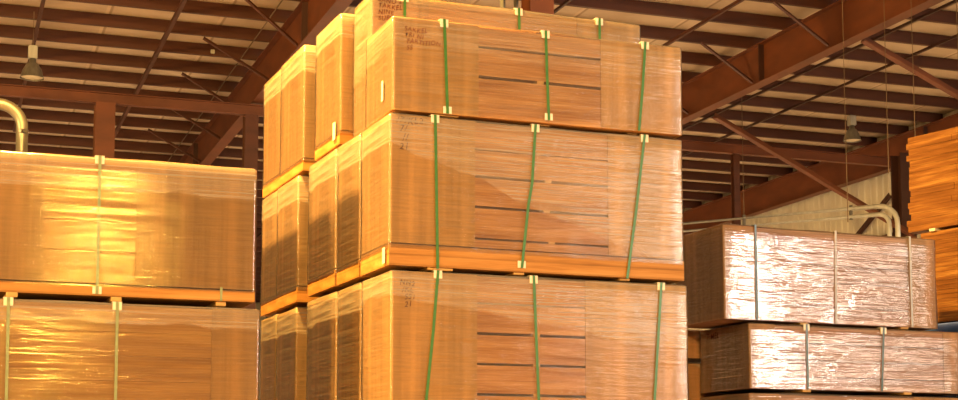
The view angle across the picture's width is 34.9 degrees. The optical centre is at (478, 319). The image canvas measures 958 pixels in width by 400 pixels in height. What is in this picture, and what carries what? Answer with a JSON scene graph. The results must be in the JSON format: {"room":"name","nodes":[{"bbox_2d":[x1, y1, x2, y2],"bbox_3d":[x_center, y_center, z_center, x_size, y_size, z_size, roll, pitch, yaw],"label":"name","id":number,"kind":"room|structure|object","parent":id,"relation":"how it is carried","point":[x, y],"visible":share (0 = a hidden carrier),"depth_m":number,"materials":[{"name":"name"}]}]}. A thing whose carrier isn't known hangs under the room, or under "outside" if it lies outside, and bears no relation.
{"room":"warehouse","nodes":[
{"label":"warehouse","id":0,"kind":"room"},
{"bbox_2d":[256,303,265,399],"bbox_3d":[-21.159,3.866,79.103,36.900,10.370,0.202,2,-6,-19],"label":"wall","id":1,"kind":"structure","parent":0,"point":[258,306],"depth_m":82.58,"materials":[{"name":"brown"}]},
{"bbox_2d":[178,0,352,165],"bbox_3d":[-8.995,-4.157,45.770,0.285,0.860,71.000,2,-6,-19],"label":"rafter","id":2,"kind":"object","parent":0,"point":[309,18],"visible":0.52,"depth_m":33.64,"materials":[{"name":"metal"}]},
{"bbox_2d":[147,129,200,162],"bbox_3d":[-8.177,-4.678,40.998,1.498,0.799,0.070,3,-7,-27],"label":"brace","id":3,"kind":"object","parent":2,"relation":"attached to","point":[148,130],"visible":1,"depth_m":40.99,"materials":[{"name":"red metal"}]},
{"bbox_2d":[172,110,220,139],"bbox_3d":[-7.175,-4.974,38.185,1.498,0.799,0.070,3,-7,-27],"label":"brace","id":4,"kind":"object","parent":2,"relation":"attached to","point":[175,111],"visible":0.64,"depth_m":38.24,"materials":[{"name":"red metal"}]},
{"bbox_2d":[181,72,227,101],"bbox_3d":[-6.191,-5.265,35.421,1.515,0.799,0.070,4,-7,-31],"label":"brace","id":5,"kind":"object","parent":2,"relation":"attached to","point":[183,73],"visible":0.64,"depth_m":35.32,"materials":[{"name":"red metal"}]},
{"bbox_2d":[167,0,282,161],"bbox_3d":[-6.676,-5.318,37.651,0.030,0.030,18.000,2,-6,-19],"label":"rod","id":6,"kind":"object","parent":2,"relation":"attached to","point":[281,0],"visible":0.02,"depth_m":34.21,"materials":[{"name":"metal"}]},
{"bbox_2d":[202,37,269,80],"bbox_3d":[-5.173,-5.566,32.561,1.498,0.799,0.070,3,-7,-27],"label":"brace","id":7,"kind":"object","parent":2,"relation":"attached to","point":[207,40],"visible":0.93,"depth_m":32.55,"materials":[{"name":"red metal"}]},
{"bbox_2d":[256,246,261,251],"bbox_3d":[-14.356,-3.120,60.974,36.200,0.250,0.101,2,-6,-19],"label":"purlin","id":8,"kind":"object","parent":2,"relation":"on","point":[258,248],"visible":0.02,"depth_m":62.80,"materials":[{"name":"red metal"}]},
{"bbox_2d":[257,240,261,245],"bbox_3d":[-13.855,-3.268,59.568,36.200,0.250,0.101,2,-6,-19],"label":"purlin","id":9,"kind":"object","parent":2,"relation":"on","point":[259,242],"visible":0.02,"depth_m":61.29,"materials":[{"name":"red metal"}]},
{"bbox_2d":[257,190,262,197],"bbox_3d":[-10.350,-4.304,49.724,36.200,0.250,0.099,2,-6,-19],"label":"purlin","id":10,"kind":"object","parent":2,"relation":"on","point":[259,192],"visible":0.02,"depth_m":50.77,"materials":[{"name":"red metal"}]},
{"bbox_2d":[257,213,262,220],"bbox_3d":[-11.852,-3.860,53.943,36.200,0.250,0.099,2,-6,-19],"label":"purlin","id":11,"kind":"object","parent":2,"relation":"on","point":[259,215],"visible":0.02,"depth_m":55.28,"materials":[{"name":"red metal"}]},
{"bbox_2d":[257,221,262,227],"bbox_3d":[-12.353,-3.712,55.349,36.200,0.250,0.099,2,-6,-19],"label":"purlin","id":12,"kind":"object","parent":2,"relation":"on","point":[259,223],"visible":0.02,"depth_m":56.78,"materials":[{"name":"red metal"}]},
{"bbox_2d":[257,206,262,213],"bbox_3d":[-11.352,-4.008,52.537,36.200,0.250,0.100,2,-6,-19],"label":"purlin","id":13,"kind":"object","parent":2,"relation":"on","point":[259,208],"visible":0.02,"depth_m":53.76,"materials":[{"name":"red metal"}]},
{"bbox_2d":[257,181,263,188],"bbox_3d":[-9.850,-4.452,48.318,36.200,0.250,0.101,2,-6,-19],"label":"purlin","id":14,"kind":"object","parent":2,"relation":"on","point":[259,183],"visible":0.02,"depth_m":49.24,"materials":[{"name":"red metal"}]},
{"bbox_2d":[257,198,264,205],"bbox_3d":[-10.851,-4.156,51.130,36.200,0.250,0.099,2,-6,-19],"label":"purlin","id":15,"kind":"object","parent":2,"relation":"on","point":[259,200],"visible":0.02,"depth_m":52.26,"materials":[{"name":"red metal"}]},
{"bbox_2d":[245,0,297,46],"bbox_3d":[-4.063,-5.845,29.895,1.257,0.796,0.070,5,-8,-38],"label":"brace","id":16,"kind":"object","parent":2,"relation":"attached to","point":[249,2],"visible":1,"depth_m":29.89,"materials":[{"name":"red metal"}]},
{"bbox_2d":[0,143,722,200],"bbox_3d":[-8.848,-4.748,45.506,36.200,0.250,0.100,2,-6,-19],"label":"purlin","id":17,"kind":"object","parent":2,"relation":"on","point":[3,147],"visible":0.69,"depth_m":45.11,"materials":[{"name":"red metal"}]},
{"bbox_2d":[0,132,744,192],"bbox_3d":[-8.348,-4.896,44.099,36.200,0.250,0.101,2,-6,-19],"label":"purlin","id":18,"kind":"object","parent":2,"relation":"on","point":[4,136],"visible":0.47,"depth_m":43.60,"materials":[{"name":"red metal"}]},
{"bbox_2d":[0,120,767,184],"bbox_3d":[-7.847,-5.044,42.693,36.200,0.250,0.101,2,-6,-19],"label":"purlin","id":19,"kind":"object","parent":2,"relation":"on","point":[4,124],"visible":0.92,"depth_m":42.25,"materials":[{"name":"red metal"}]},
{"bbox_2d":[0,108,792,175],"bbox_3d":[-7.346,-5.192,41.287,36.200,0.250,0.099,2,-6,-19],"label":"purlin","id":20,"kind":"object","parent":2,"relation":"on","point":[34,114],"visible":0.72,"depth_m":40.89,"materials":[{"name":"red metal"}]},
{"bbox_2d":[0,96,818,166],"bbox_3d":[-6.845,-5.340,39.881,36.200,0.250,0.099,2,-6,-19],"label":"purlin","id":21,"kind":"object","parent":2,"relation":"on","point":[29,102],"visible":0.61,"depth_m":39.41,"materials":[{"name":"red metal"}]},
{"bbox_2d":[0,78,846,152],"bbox_3d":[-6.345,-5.488,38.475,36.200,0.250,0.100,2,-6,-19],"label":"purlin","id":22,"kind":"object","parent":2,"relation":"on","point":[2,80],"visible":0.36,"depth_m":38.02,"materials":[{"name":"red metal"}]},
{"bbox_2d":[0,61,876,145],"bbox_3d":[-5.844,-5.636,37.068,36.200,0.250,0.099,2,-6,-19],"label":"purlin","id":23,"kind":"object","parent":2,"relation":"on","point":[5,67],"visible":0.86,"depth_m":36.65,"materials":[{"name":"red metal"}]},
{"bbox_2d":[0,44,908,134],"bbox_3d":[-5.343,-5.784,35.662,36.200,0.250,0.099,2,-6,-19],"label":"purlin","id":24,"kind":"object","parent":2,"relation":"on","point":[8,50],"visible":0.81,"depth_m":35.26,"materials":[{"name":"red metal"}]},
{"bbox_2d":[0,25,942,122],"bbox_3d":[-4.843,-5.932,34.256,36.200,0.250,0.101,2,-6,-19],"label":"purlin","id":25,"kind":"object","parent":2,"relation":"on","point":[6,31],"visible":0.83,"depth_m":33.81,"materials":[{"name":"red metal"}]},
{"bbox_2d":[843,114,861,142],"bbox_3d":[9.595,-4.934,39.244,0.470,0.690,0.470,2,-6,-19],"label":"hanging lamp","id":26,"kind":"object","parent":25,"relation":"hanging from","point":[852,135],"visible":0.99,"depth_m":39.16,"materials":[{"name":"metal"}]},
{"bbox_2d":[0,4,957,108],"bbox_3d":[-4.342,-6.080,32.850,36.200,0.250,0.100,2,-6,-19],"label":"purlin","id":27,"kind":"object","parent":2,"relation":"on","point":[6,10],"visible":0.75,"depth_m":32.39,"materials":[{"name":"red metal"}]},
{"bbox_2d":[20,12,43,80],"bbox_3d":[-8.939,-5.505,30.571,0.470,1.370,0.470,2,-6,-19],"label":"hanging lamp","id":28,"kind":"object","parent":27,"relation":"hanging from","point":[31,71],"visible":1,"depth_m":30.45,"materials":[{"name":"metal"}]},
{"bbox_2d":[741,97,743,214],"bbox_3d":[6.380,-4.071,36.894,0.021,3.200,0.024,2,-6,-19],"label":"rod","id":29,"kind":"object","parent":27,"relation":"hanging from","point":[741,97],"visible":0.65,"depth_m":36.81,"materials":[{"name":"metal"}]},
{"bbox_2d":[258,171,701,207],"bbox_3d":[-9.349,-4.600,46.912,36.200,0.250,0.101,2,-6,-19],"label":"purlin","id":30,"kind":"object","parent":2,"relation":"on","point":[686,203],"visible":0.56,"depth_m":52.70,"materials":[{"name":"red metal"}]},
{"bbox_2d":[60,0,957,89],"bbox_3d":[-3.841,-6.228,31.444,36.200,0.250,0.101,2,-6,-19],"label":"purlin","id":31,"kind":"object","parent":2,"relation":"on","point":[191,7],"visible":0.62,"depth_m":31.33,"materials":[{"name":"red metal"}]},
{"bbox_2d":[289,0,957,70],"bbox_3d":[-3.341,-6.376,30.037,36.200,0.250,0.101,2,-6,-19],"label":"purlin","id":32,"kind":"object","parent":2,"relation":"on","point":[649,32],"visible":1,"depth_m":33.19,"materials":[{"name":"red metal"}]},
{"bbox_2d":[518,0,957,49],"bbox_3d":[-2.840,-6.524,28.631,36.200,0.250,0.099,2,-6,-19],"label":"purlin","id":33,"kind":"object","parent":2,"relation":"on","point":[627,6],"visible":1,"depth_m":31.34,"materials":[{"name":"red metal"}]},
{"bbox_2d":[747,0,957,24],"bbox_3d":[-2.339,-6.672,27.225,36.200,0.250,0.099,2,-6,-19],"label":"purlin","id":34,"kind":"object","parent":2,"relation":"on","point":[943,17],"visible":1,"depth_m":31.10,"materials":[{"name":"red metal"}]},
{"bbox_2d":[13,0,45,131],"bbox_3d":[-8.793,-6.153,30.585,0.079,0.077,22.000,2,-6,-19],"label":"bar","id":35,"kind":"object","parent":34,"relation":"attached to","point":[42,3],"visible":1,"depth_m":31.67,"materials":[{"name":"red metal"}]},
{"bbox_2d":[663,0,744,45],"bbox_3d":[5.574,-6.376,28.523,0.063,0.066,10.500,2,-6,-19],"label":"bar","id":36,"kind":"object","parent":34,"relation":"attached to","point":[736,2],"visible":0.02,"depth_m":31.19,"materials":[{"name":"red metal"}]},
{"bbox_2d":[682,34,956,156],"bbox_3d":[1.916,-3.575,55.183,0.067,0.056,61.480,2,-6,-19],"label":"bar","id":37,"kind":"object","parent":34,"relation":"attached to","point":[953,36],"visible":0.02,"depth_m":36.48,"materials":[{"name":"metal"}]},
{"bbox_2d":[683,0,957,129],"bbox_3d":[7.592,-5.723,34.773,0.065,0.056,21.000,2,-6,-19],"label":"bar","id":38,"kind":"object","parent":34,"relation":"attached to","point":[952,2],"visible":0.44,"depth_m":34.20,"materials":[{"name":"metal"}]},
{"bbox_3d":[-0.837,-7.116,23.006,36.200,0.250,0.090,2,-6,-19],"label":"purlin","id":39,"kind":"object","parent":2,"relation":"on","visible":0},
{"bbox_2d":[842,0,847,221],"bbox_3d":[6.259,-4.147,26.133,0.016,5.020,0.018,2,-6,-19],"label":"hanging wire","id":40,"kind":"object","parent":39,"relation":"hanging from","point":[842,0],"visible":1,"depth_m":26.04,"materials":[{"name":"metal"}]},
{"bbox_2d":[883,0,888,172],"bbox_3d":[7.050,-4.566,26.459,0.016,4.120,0.018,2,-6,-19],"label":"hanging wire","id":41,"kind":"object","parent":39,"relation":"hanging from","point":[883,0],"visible":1,"depth_m":26.38,"materials":[{"name":"metal"}]},
{"bbox_2d":[911,8,915,135],"bbox_3d":[7.578,-4.845,26.676,0.016,3.520,0.018,2,-6,-20],"label":"hanging wire","id":42,"kind":"object","parent":39,"relation":"hanging from","point":[911,8],"visible":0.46,"depth_m":26.59,"materials":[{"name":"metal"}]},
{"bbox_2d":[956,0,957,48],"bbox_3d":[8.474,-5.010,27.012,0.016,3.120,0.018,2,-6,-19],"label":"hanging wire","id":43,"kind":"object","parent":39,"relation":"hanging from","point":[956,0],"visible":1,"depth_m":27.05,"materials":[{"name":"metal"}]},
{"bbox_2d":[260,191,288,316],"bbox_3d":[-0.947,-0.635,16.401,2.699,1.256,0.660,2,-6,-22],"label":"bundle","id":44,"kind":"object","parent":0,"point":[269,254],"visible":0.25,"depth_m":15.89,"materials":[{"name":"cardboard"}]},
{"bbox_2d":[262,69,281,197],"bbox_3d":[-0.937,-1.902,16.550,2.699,1.257,0.739,2,-6,-22],"label":"bundle","id":45,"kind":"object","parent":44,"relation":"on","point":[273,99],"visible":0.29,"depth_m":16.04,"materials":[{"name":"cardboard"}]},
{"bbox_2d":[0,0,957,208],"bbox_3d":[-8.607,-5.040,44.401,36.900,0.080,76.000,2,-6,-19],"label":"ceiling","id":46,"kind":"structure","parent":0,"point":[753,7],"depth_m":34.42,"materials":[{"name":"beige metal"}]},
{"bbox_3d":[-19.363,-1.640,75.036,36.200,0.250,0.090,2,-6,-19],"label":"purlin","id":47,"kind":"object","parent":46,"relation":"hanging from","visible":0},
{"bbox_2d":[115,0,186,136],"bbox_3d":[-12.941,-4.109,49.949,0.100,0.088,61.480,2,-6,-19],"label":"bar","id":48,"kind":"object","parent":47,"relation":"attached to","point":[182,3],"visible":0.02,"depth_m":33.57,"materials":[{"name":"red metal"}]},
{"bbox_2d":[257,0,571,237],"bbox_3d":[-6.071,-3.926,51.843,0.067,0.056,62.480,2,-6,-19],"label":"bar","id":49,"kind":"object","parent":47,"relation":"attached to","point":[566,2],"visible":0.02,"depth_m":30.23,"materials":[{"name":"metal"}]},
{"bbox_2d":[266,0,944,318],"bbox_3d":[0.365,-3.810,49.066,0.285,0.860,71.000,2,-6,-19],"label":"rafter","id":50,"kind":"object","parent":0,"point":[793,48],"visible":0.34,"depth_m":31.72,"materials":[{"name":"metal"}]},
{"bbox_2d":[701,42,752,83],"bbox_3d":[5.355,-5.536,32.838,1.322,0.797,0.070,3,-7,-24],"label":"brace","id":51,"kind":"object","parent":50,"relation":"attached to","point":[703,44],"visible":1,"depth_m":32.83,"materials":[{"name":"red metal"}]},
{"bbox_2d":[773,0,828,46],"bbox_3d":[6.356,-5.832,30.026,1.322,0.797,0.070,3,-7,-24],"label":"brace","id":52,"kind":"object","parent":50,"relation":"attached to","point":[775,3],"visible":1,"depth_m":30.01,"materials":[{"name":"red metal"}]},
{"bbox_2d":[713,113,916,237],"bbox_3d":[8.372,-3.483,37.497,6.476,2.505,0.150,3,-7,-30],"label":"diagonal strut","id":53,"kind":"object","parent":50,"relation":"attached to","point":[718,118],"visible":0.79,"depth_m":37.19,"materials":[{"name":"brown metal"}]},
{"bbox_2d":[683,204,900,236],"bbox_3d":[6.589,0.999,36.241,6.981,7.100,0.120,-3,-7,29],"label":"pipe","id":54,"kind":"object","parent":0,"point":[851,208],"visible":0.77,"depth_m":35.49,"materials":[{"name":"metal"}]},
{"bbox_2d":[673,110,957,329],"bbox_3d":[6.706,1.390,55.577,0.101,10.370,64.000,2,-6,-19],"label":"wall","id":55,"kind":"structure","parent":0,"point":[874,190],"depth_m":44.99,"materials":[{"name":"beige metal"}]},
{"bbox_3d":[6.621,-0.866,55.784,0.100,0.200,60.000,2,-6,-19],"label":"wall girt","id":56,"kind":"structure","parent":55,"relation":"attached to","visible":0},
{"bbox_2d":[856,193,890,233],"bbox_3d":[11.010,-2.788,43.011,0.101,1.227,2.152,2,-6,-19],"label":"diagonal strut","id":57,"kind":"object","parent":56,"relation":"attached to","point":[887,198],"visible":0.54,"depth_m":42.94,"materials":[{"name":"metal"}]},
{"bbox_2d":[683,113,957,234],"bbox_3d":[7.907,-3.531,51.722,0.289,0.860,71.000,2,-6,-19],"label":"rafter","id":58,"kind":"object","parent":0,"point":[796,186],"visible":0.33,"depth_m":46.23,"materials":[{"name":"metal"}]},
{"bbox_3d":[-12.702,4.427,33.946,50.900,0.200,91.000,2,-6,-19],"label":"floor","id":59,"kind":"structure","parent":0,"visible":0},
{"bbox_2d":[0,98,28,151],"bbox_3d":[-6.558,-0.058,19.005,1.682,5.594,0.166,2,-6,-19],"label":"duct","id":60,"kind":"object","parent":59,"relation":"on","point":[18,115],"visible":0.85,"depth_m":19.44,"materials":[{"name":"metal"}]},
{"bbox_2d":[93,101,115,157],"bbox_3d":[-8.199,-0.273,32.950,0.620,8.940,0.620,2,-6,-19],"label":"steel post","id":61,"kind":"object","parent":59,"relation":"on","point":[104,112],"visible":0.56,"depth_m":33.16,"materials":[{"name":"brown metal"}]},
{"bbox_2d":[0,84,889,166],"bbox_3d":[-4.938,-4.726,34.581,33.320,0.240,0.160,2,-6,-19],"label":"crossbeam","id":62,"kind":"object","parent":61,"relation":"on","point":[6,90],"visible":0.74,"depth_m":34.20,"materials":[{"name":"brown metal"}]},
{"bbox_2d":[242,114,258,308],"bbox_3d":[-5.164,-0.160,34.019,0.500,8.940,0.500,2,-6,-19],"label":"steel post","id":63,"kind":"object","parent":59,"relation":"on","point":[250,121],"visible":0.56,"depth_m":34.27,"materials":[{"name":"brown metal"}]},
{"bbox_2d":[500,0,504,7],"bbox_3d":[0.369,-1.864,23.368,0.117,10.100,0.120,2,-6,-19],"label":"pipe","id":64,"kind":"object","parent":59,"relation":"on","point":[502,2],"visible":0.02,"depth_m":23.64,"materials":[{"name":"beige metal"}]},
{"bbox_2d":[513,0,517,7],"bbox_3d":[0.576,-1.857,23.441,0.107,10.100,0.110,2,-6,-19],"label":"pipe","id":65,"kind":"object","parent":59,"relation":"on","point":[515,2],"visible":0.02,"depth_m":23.72,"materials":[{"name":"metal"}]},
{"bbox_2d":[521,0,553,14],"bbox_3d":[0.933,-1.799,23.989,0.600,10.100,0.600,2,-6,-19],"label":"steel post","id":66,"kind":"object","parent":59,"relation":"on","point":[542,6],"visible":0.02,"depth_m":24.16,"materials":[{"name":"brown metal"}]},
{"bbox_2d":[730,154,740,224],"bbox_3d":[6.478,0.271,38.119,0.370,8.940,0.370,2,-6,-19],"label":"steel post","id":67,"kind":"object","parent":59,"relation":"on","point":[735,158],"visible":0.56,"depth_m":38.45,"materials":[{"name":"brown metal"}]},
{"bbox_2d":[890,152,916,236],"bbox_3d":[11.084,0.270,39.440,0.640,9.220,0.640,2,-6,-19],"label":"steel post","id":68,"kind":"object","parent":59,"relation":"on","point":[900,193],"visible":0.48,"depth_m":39.69,"materials":[{"name":"brown metal"}]},
{"bbox_3d":[6.412,1.865,16.592,1.143,1.263,3.043,4,-7,-34],"label":"bundle","id":69,"kind":"object","parent":59,"relation":"on","visible":0},
{"bbox_2d":[924,322,957,396],"bbox_3d":[6.412,0.592,16.726,1.143,1.263,3.043,4,-7,-34],"label":"bundle","id":70,"kind":"object","parent":69,"relation":"on","point":[950,326],"visible":0.12,"depth_m":17.36,"materials":[{"name":"brown wood"}]},
{"bbox_2d":[921,227,957,323],"bbox_3d":[6.434,-0.573,16.815,1.100,1.057,3.011,4,-7,-34],"label":"stack","id":71,"kind":"object","parent":70,"relation":"on","point":[946,241],"visible":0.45,"depth_m":17.45,"materials":[{"name":"brown wood"}]},
{"bbox_2d":[906,127,957,233],"bbox_3d":[6.344,-1.678,17.067,1.100,1.127,3.035,4,-7,-34],"label":"stack","id":72,"kind":"object","parent":71,"relation":"on","point":[933,157],"visible":0.98,"depth_m":17.68,"materials":[{"name":"brown wood"}]},
{"bbox_2d":[929,228,944,231],"bbox_3d":[5.659,-1.007,17.900,1.030,0.030,0.080,4,-7,-34],"label":"spacer","id":73,"kind":"object","parent":71,"relation":"on","point":[931,229],"visible":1,"depth_m":17.62,"materials":[{"name":"beige wood"}]},
{"bbox_3d":[0.387,1.541,12.919,2.678,1.140,0.772,2,-6,-22],"label":"bundle","id":74,"kind":"object","parent":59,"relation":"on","visible":0},
{"bbox_3d":[-0.263,1.115,14.510,0.100,0.040,4.100,2,-6,-22],"label":"spacer","id":75,"kind":"object","parent":74,"relation":"on","visible":0},
{"bbox_2d":[260,314,278,399],"bbox_3d":[-0.944,0.646,16.257,2.699,1.258,0.640,2,-6,-22],"label":"bundle","id":76,"kind":"object","parent":75,"relation":"on","point":[269,325],"visible":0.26,"depth_m":15.75,"materials":[{"name":"cardboard"}]},
{"bbox_2d":[275,307,306,399],"bbox_3d":[-0.676,0.581,15.614,2.698,1.252,0.740,2,-6,-22],"label":"bundle","id":77,"kind":"object","parent":75,"relation":"on","point":[291,340],"visible":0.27,"depth_m":14.93,"materials":[{"name":"cardboard"}]},
{"bbox_2d":[276,175,318,309],"bbox_3d":[-0.676,-0.706,15.722,2.699,1.256,0.789,2,-6,-22],"label":"bundle","id":78,"kind":"object","parent":77,"relation":"on","point":[293,200],"visible":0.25,"depth_m":15.01,"materials":[{"name":"cardboard"}]},
{"bbox_2d":[306,291,338,399],"bbox_3d":[-0.209,0.457,14.461,2.699,1.258,0.939,2,-6,-22],"label":"bundle","id":79,"kind":"object","parent":75,"relation":"on","point":[323,311],"visible":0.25,"depth_m":13.93,"materials":[{"name":"cardboard"}]},
{"bbox_2d":[337,282,362,399],"bbox_3d":[0.109,0.379,13.720,2.700,1.258,0.660,2,-6,-22],"label":"bundle","id":80,"kind":"object","parent":75,"relation":"on","point":[349,298],"visible":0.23,"depth_m":13.19,"materials":[{"name":"cardboard"}]},
{"bbox_2d":[361,270,688,399],"bbox_3d":[0.409,0.303,13.040,2.727,1.266,0.800,2,-6,-22],"label":"bundle","id":81,"kind":"object","parent":75,"relation":"on","point":[435,334],"visible":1,"depth_m":12.67,"materials":[{"name":"cardboard"}]},
{"bbox_2d":[419,267,452,272],"bbox_3d":[-1.095,-0.212,14.305,0.220,0.022,4.100,2,-6,-22],"label":"spacer","id":82,"kind":"object","parent":81,"relation":"on","point":[428,269],"visible":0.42,"depth_m":12.44,"materials":[{"name":"brown wood"}]},
{"bbox_2d":[503,272,523,275],"bbox_3d":[-0.448,-0.184,14.570,0.100,0.022,4.100,2,-6,-22],"label":"spacer","id":83,"kind":"object","parent":81,"relation":"on","point":[512,273],"visible":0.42,"depth_m":12.70,"materials":[{"name":"brown wood"}]},
{"bbox_2d":[307,148,349,296],"bbox_3d":[-0.213,-0.829,14.567,2.698,1.258,0.889,2,-6,-22],"label":"bundle","id":84,"kind":"object","parent":83,"relation":"on","point":[323,175],"visible":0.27,"depth_m":14.02,"materials":[{"name":"cardboard"}]},
{"bbox_2d":[315,13,354,160],"bbox_3d":[-0.162,-2.087,14.590,2.706,1.216,0.809,2,-6,-22],"label":"bundle","id":85,"kind":"object","parent":84,"relation":"on","point":[335,42],"visible":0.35,"depth_m":13.89,"materials":[{"name":"cardboard"}]},
{"bbox_2d":[337,134,371,285],"bbox_3d":[0.095,-0.904,13.850,2.698,1.258,0.661,2,-6,-22],"label":"bundle","id":86,"kind":"object","parent":83,"relation":"on","point":[349,237],"visible":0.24,"depth_m":13.31,"materials":[{"name":"cardboard"}]},
{"bbox_2d":[353,0,640,137],"bbox_3d":[0.191,-2.173,13.970,2.648,1.256,0.560,2,-6,-21],"label":"bundle","id":87,"kind":"object","parent":86,"relation":"on","point":[369,15],"visible":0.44,"depth_m":13.67,"materials":[{"name":"cardboard"}]},
{"bbox_2d":[360,113,683,283],"bbox_3d":[0.383,-0.972,13.158,2.721,1.275,0.800,2,-6,-22],"label":"bundle","id":88,"kind":"object","parent":81,"relation":"on","point":[461,195],"visible":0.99,"depth_m":12.78,"materials":[{"name":"cardboard"}]},
{"bbox_2d":[434,114,457,118],"bbox_3d":[-1.049,-1.482,14.458,0.220,0.009,4.100,2,-6,-22],"label":"spacer","id":89,"kind":"object","parent":88,"relation":"on","point":[443,116],"visible":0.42,"depth_m":12.59,"materials":[{"name":"brown wood"}]},
{"bbox_2d":[365,16,682,138],"bbox_3d":[0.400,-2.018,13.243,2.676,0.796,0.800,2,-6,-20],"label":"bundle","id":90,"kind":"object","parent":88,"relation":"on","point":[416,66],"visible":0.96,"depth_m":12.87,"materials":[{"name":"cardboard"}]},
{"bbox_2d":[610,278,629,281],"bbox_3d":[0.467,-0.145,14.946,0.100,0.022,4.100,2,-6,-22],"label":"spacer","id":91,"kind":"object","parent":81,"relation":"on","point":[618,279],"visible":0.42,"depth_m":13.07,"materials":[{"name":"brown wood"}]},
{"bbox_3d":[-2.986,1.500,12.292,2.255,1.090,0.682,2,-6,-22],"label":"bundle","id":92,"kind":"object","parent":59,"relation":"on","visible":0},
{"bbox_3d":[-3.009,0.936,12.336,0.085,0.035,0.640,2,-6,-22],"label":"spacer","id":93,"kind":"object","parent":92,"relation":"on","visible":0},
{"bbox_2d":[0,297,259,399],"bbox_3d":[-2.982,0.405,12.402,2.270,1.031,0.730,2,-6,-22],"label":"bundle","id":94,"kind":"object","parent":93,"relation":"on","point":[50,349],"visible":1,"depth_m":12.13,"materials":[{"name":"cardboard"}]},
{"bbox_2d":[2,292,17,298],"bbox_3d":[-3.753,-0.164,12.155,0.085,0.039,0.620,2,-6,-22],"label":"spacer","id":95,"kind":"object","parent":94,"relation":"on","point":[14,295],"visible":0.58,"depth_m":11.87,"materials":[{"name":"brown wood"}]},
{"bbox_2d":[104,297,121,302],"bbox_3d":[-3.013,-0.132,12.458,0.085,0.039,0.620,2,-6,-22],"label":"spacer","id":96,"kind":"object","parent":94,"relation":"on","point":[111,299],"visible":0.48,"depth_m":12.18,"materials":[{"name":"brown wood"}]},
{"bbox_2d":[0,151,256,307],"bbox_3d":[-3.028,-0.713,12.544,2.270,1.133,0.720,2,-6,-21],"label":"bundle","id":97,"kind":"object","parent":96,"relation":"on","point":[98,228],"visible":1,"depth_m":12.27,"materials":[{"name":"cardboard"}]},
{"bbox_2d":[205,301,225,306],"bbox_3d":[-2.232,-0.099,12.778,0.085,0.039,0.620,2,-6,-22],"label":"spacer","id":98,"kind":"object","parent":94,"relation":"on","point":[217,303],"visible":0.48,"depth_m":12.50,"materials":[{"name":"brown wood"}]},
{"bbox_3d":[3.786,2.021,16.001,2.770,0.830,0.942,2,-6,-22],"label":"bundle","id":99,"kind":"object","parent":59,"relation":"on","visible":0},
{"bbox_2d":[700,393,957,399],"bbox_3d":[3.786,1.198,16.087,2.791,0.766,0.970,2,-6,-22],"label":"bundle","id":100,"kind":"object","parent":99,"relation":"on","point":[740,396],"visible":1,"depth_m":15.59,"materials":[{"name":"brown cardboard"}]},
{"bbox_2d":[772,390,810,392],"bbox_3d":[3.149,0.766,15.853,0.100,0.025,0.900,2,-6,-22],"label":"spacer","id":101,"kind":"object","parent":100,"relation":"on","point":[793,391],"visible":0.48,"depth_m":15.53,"materials":[{"name":"brown wood"}]},
{"bbox_2d":[700,322,957,396],"bbox_3d":[3.792,0.451,16.169,2.799,0.668,0.990,2,-6,-22],"label":"bundle","id":102,"kind":"object","parent":101,"relation":"on","point":[750,357],"visible":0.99,"depth_m":15.70,"materials":[{"name":"brown cardboard"}]},
{"bbox_2d":[674,223,937,330],"bbox_3d":[3.459,-0.391,16.137,2.641,0.966,1.010,3,-7,-23],"label":"bundle","id":103,"kind":"object","parent":102,"relation":"on","point":[734,274],"visible":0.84,"depth_m":15.65,"materials":[{"name":"brown cardboard"}]},
{"bbox_2d":[891,327,908,329],"bbox_3d":[4.301,0.132,16.408,0.100,0.018,0.880,2,-6,-22],"label":"spacer","id":104,"kind":"object","parent":102,"relation":"on","point":[900,328],"visible":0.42,"depth_m":16.02,"materials":[{"name":"brown wood"}]},
{"bbox_2d":[877,392,911,395],"bbox_3d":[4.305,0.816,16.326,0.100,0.025,0.900,2,-6,-22],"label":"spacer","id":105,"kind":"object","parent":100,"relation":"on","point":[901,393],"visible":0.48,"depth_m":16.01,"materials":[{"name":"brown wood"}]},
{"bbox_3d":[3.250,2.028,16.740,2.680,0.970,0.712,2,-6,-22],"label":"bundle","id":106,"kind":"object","parent":59,"relation":"on","visible":0},
{"bbox_2d":[688,363,723,399],"bbox_3d":[3.250,1.026,16.846,2.698,0.986,0.739,2,-6,-22],"label":"bundle","id":107,"kind":"object","parent":106,"relation":"on","point":[694,370],"visible":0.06,"depth_m":16.10,"materials":[{"name":"brown cardboard"}]},
{"bbox_3d":[2.806,0.490,16.718,0.100,0.035,0.700,2,-6,-22],"label":"spacer","id":108,"kind":"object","parent":107,"relation":"on","visible":0},
{"bbox_2d":[688,330,702,362],"bbox_3d":[3.232,0.339,16.911,2.698,0.307,0.738,2,-6,-22],"label":"bundle","id":109,"kind":"object","parent":108,"relation":"on","point":[693,335],"visible":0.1,"depth_m":16.14,"materials":[{"name":"brown cardboard"}]},
{"bbox_3d":[14.534,-0.546,31.687,0.500,9.220,0.500,2,-6,-19],"label":"steel post","id":110,"kind":"object","parent":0,"visible":0},
{"bbox_2d":[861,37,957,99],"bbox_3d":[10.976,-3.782,30.761,7.443,3.314,0.150,2,-6,-19],"label":"diagonal strut","id":111,"kind":"object","parent":110,"relation":"attached to","point":[868,42],"visible":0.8,"depth_m":30.00,"materials":[{"name":"brown metal"}]},
{"bbox_3d":[-0.226,-1.447,14.795,0.100,0.009,4.100,2,-6,-22],"label":"spacer","id":112,"kind":"object","parent":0,"visible":0},
{"bbox_2d":[280,45,317,185],"bbox_3d":[-0.637,-1.986,15.802,2.700,1.268,0.880,2,-6,-22],"label":"bundle","id":113,"kind":"object","parent":112,"relation":"on","point":[297,122],"visible":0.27,"depth_m":15.08,"materials":[{"name":"cardboard"}]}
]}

